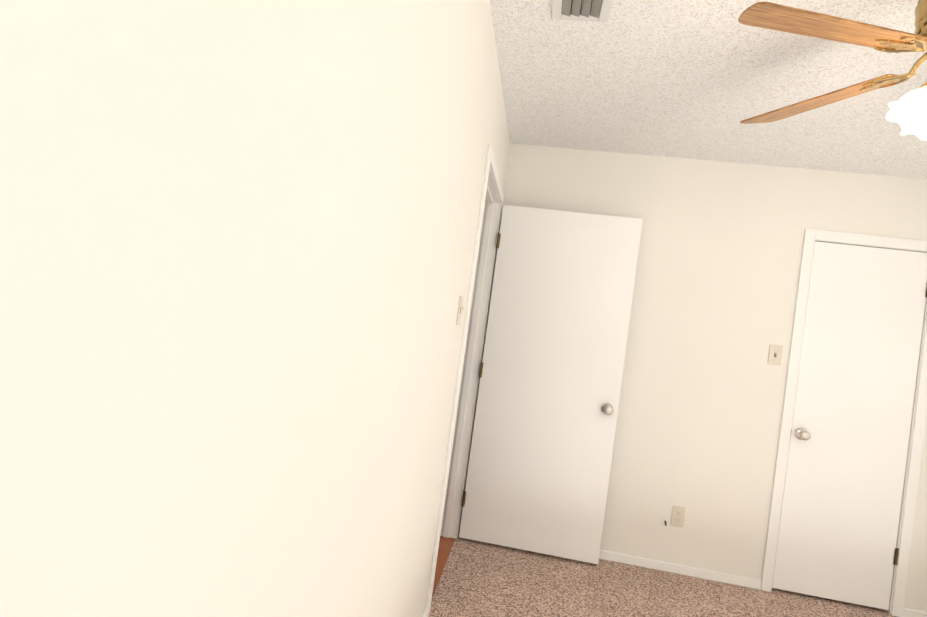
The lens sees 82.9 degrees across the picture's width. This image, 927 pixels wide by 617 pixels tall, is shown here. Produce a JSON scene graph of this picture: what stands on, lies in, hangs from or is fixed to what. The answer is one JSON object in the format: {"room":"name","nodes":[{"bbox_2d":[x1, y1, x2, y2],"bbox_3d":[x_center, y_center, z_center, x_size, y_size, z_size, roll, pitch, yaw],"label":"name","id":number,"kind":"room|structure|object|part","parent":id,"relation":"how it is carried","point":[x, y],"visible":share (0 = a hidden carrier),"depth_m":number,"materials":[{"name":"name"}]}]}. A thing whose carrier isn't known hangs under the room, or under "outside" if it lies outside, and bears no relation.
{"room":"empty bedroom","nodes":[
{"label":"empty bedroom","id":0,"kind":"room"},
{"bbox_2d":[0,0,509,616],"bbox_3d":[-0.058,0.156,2.342,0.110,2.490,5.320,8,-1,8],"label":"wall","id":1,"kind":"structure","parent":0,"point":[236,246],"depth_m":0.55,"materials":[{"name":"paint"}]},
{"bbox_2d":[423,607,427,616],"bbox_3d":[-0.333,1.277,1.032,0.011,0.052,2.509,8,-1,8],"label":"baseboard","id":2,"kind":"structure","parent":1,"relation":"attached to","point":[425,612],"depth_m":2.24,"materials":[{"name":"paint"}]},
{"bbox_2d":[456,296,463,324],"bbox_3d":[-0.008,0.009,2.093,0.020,0.115,0.070,8,-1,8],"label":"light switch","id":3,"kind":"object","parent":1,"relation":"attached to","point":[460,308],"visible":0.96,"depth_m":2.08,"materials":[{"name":"beige plastic"}]},
{"bbox_2d":[426,144,503,616],"bbox_3d":[-0.015,0.319,2.760,0.127,2.091,0.932,8,-1,8],"label":"door frame","id":4,"kind":"structure","parent":1,"relation":"attached to","point":[476,354],"depth_m":3.15,"materials":[{"name":"paint"}]},
{"bbox_2d":[459,205,642,563],"bbox_3d":[0.503,0.421,3.094,0.823,2.002,0.167,8,-1,8],"label":"bedroom door","id":5,"kind":"structure","parent":4,"relation":"attached to","point":[547,406],"depth_m":3.07,"materials":[{"name":"paint"}]},
{"bbox_3d":[0.825,0.578,2.993,0.066,0.066,0.066,8,-1,8],"label":"knob","id":6,"kind":"part","parent":5,"relation":"part of","materials":[{"name":"grey metal"}]},
{"bbox_2d":[432,536,454,597],"bbox_3d":[-1.500,1.222,2.505,2.710,0.096,5.320,8,-1,8],"label":"floor","id":7,"kind":"structure","parent":0,"point":[445,546],"depth_m":2.90,"materials":[{"name":"brown wood"}]},
{"bbox_2d":[428,531,896,616],"bbox_3d":[1.220,1.573,1.661,2.960,0.100,4.420,8,-1,8],"label":"floor carpet","id":8,"kind":"object","parent":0,"point":[480,579],"depth_m":2.77,"materials":[{"name":"brown carpet"}]},
{"bbox_2d":[459,143,926,611],"bbox_3d":[1.587,0.390,3.121,2.960,2.490,0.110,8,-1,8],"label":"wall","id":9,"kind":"structure","parent":0,"point":[699,414],"depth_m":3.09,"materials":[{"name":"paint"}]},
{"bbox_2d":[671,506,684,526],"bbox_3d":[1.259,1.220,3.078,0.070,0.115,0.008,8,-1,8],"label":"electrical outlet","id":10,"kind":"object","parent":9,"relation":"attached to","point":[678,514],"visible":1,"depth_m":3.08,"materials":[{"name":"beige plastic"}]},
{"bbox_2d":[599,550,760,589],"bbox_3d":[0.841,1.469,3.125,1.754,0.052,0.011,8,-1,8],"label":"baseboard","id":11,"kind":"structure","parent":9,"relation":"attached to","point":[683,570],"depth_m":3.06,"materials":[{"name":"paint"}]},
{"bbox_2d":[768,344,782,364],"bbox_3d":[1.804,0.268,3.029,0.070,0.115,0.020,8,-1,8],"label":"light switch","id":12,"kind":"object","parent":9,"relation":"attached to","point":[775,355],"visible":1,"depth_m":3.03,"materials":[{"name":"beige plastic"}]},
{"bbox_2d":[760,229,926,616],"bbox_3d":[2.205,0.646,3.026,0.648,2.045,0.110,8,-1,8],"label":"door frame","id":13,"kind":"structure","parent":9,"relation":"attached to","point":[908,456],"depth_m":2.93,"materials":[{"name":"paint"}]},
{"bbox_2d":[772,241,926,609],"bbox_3d":[2.199,0.644,2.960,0.624,2.008,0.101,8,-1,8],"label":"closet door","id":14,"kind":"structure","parent":9,"relation":"in","point":[849,441],"depth_m":2.98,"materials":[{"name":"paint"}]},
{"bbox_3d":[1.930,0.717,2.977,0.066,0.066,0.066,8,-1,8],"label":"knob","id":15,"kind":"part","parent":14,"relation":"part of","materials":[{"name":"grey metal"}]},
{"bbox_2d":[903,608,926,616],"bbox_3d":[2.597,1.702,2.874,0.347,0.052,0.011,8,-1,8],"label":"baseboard","id":16,"kind":"structure","parent":9,"relation":"attached to","point":[907,612],"depth_m":2.89,"materials":[{"name":"paint"}]},
{"bbox_2d":[490,0,926,178],"bbox_3d":[0.291,-1.104,2.337,5.670,0.100,5.320,8,-1,8],"label":"ceiling","id":17,"kind":"structure","parent":0,"point":[695,79],"depth_m":2.25,"materials":[{"name":"white paint"}]},
{"bbox_2d":[551,0,612,21],"bbox_3d":[0.392,-1.044,1.710,0.200,0.012,0.370,8,-1,8],"label":"ceiling vent","id":18,"kind":"object","parent":17,"relation":"in","point":[588,10],"visible":1,"depth_m":1.83,"materials":[{"name":"grey metal"}]},
{"bbox_2d":[738,0,926,139],"bbox_3d":[1.351,-0.698,1.380,1.236,0.454,1.202,8,-1,8],"label":"fan","id":19,"kind":"object","parent":17,"relation":"hanging from","point":[907,112],"visible":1,"depth_m":1.43,"materials":[{"name":"brown wood"}]},
{"bbox_3d":[1.203,-0.702,1.786,0.156,0.006,0.492,-7,5,-23],"label":"blade","id":20,"kind":"part","parent":19,"relation":"part of","materials":[{"name":"brown wood"}]},
{"bbox_3d":[0.967,-0.740,1.386,0.492,0.006,0.156,8,13,-5],"label":"blade","id":21,"kind":"part","parent":19,"relation":"part of","materials":[{"name":"brown wood"}]},
{"bbox_3d":[1.252,-0.558,1.433,0.133,0.098,0.119,41,4,8],"label":"lamp shade","id":22,"kind":"part","parent":19,"relation":"part of","materials":[{"name":"white glass"}]},
{"bbox_3d":[1.352,-0.544,1.508,0.133,0.098,0.119,8,32,8],"label":"lamp shade","id":23,"kind":"part","parent":19,"relation":"part of","materials":[{"name":"white glass"}]},
{"bbox_3d":[1.260,-0.567,1.432,0.048,0.076,0.048,41,4,8],"label":"bulb","id":24,"kind":"part","parent":19,"relation":"part of","materials":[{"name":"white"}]},
{"bbox_3d":[1.379,-0.837,1.425,0.233,0.108,0.233,8,-1,8],"label":"motor","id":25,"kind":"part","parent":19,"relation":"part of","materials":[{"name":"gold metal"}]},
{"bbox_2d":[917,76,926,102],"bbox_3d":[1.289,-0.602,1.429,0.066,0.044,0.066,41,4,8],"label":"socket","id":26,"kind":"object","parent":19,"relation":"attached to","point":[924,85],"depth_m":1.43,"materials":[{"name":"metal"}]}
]}

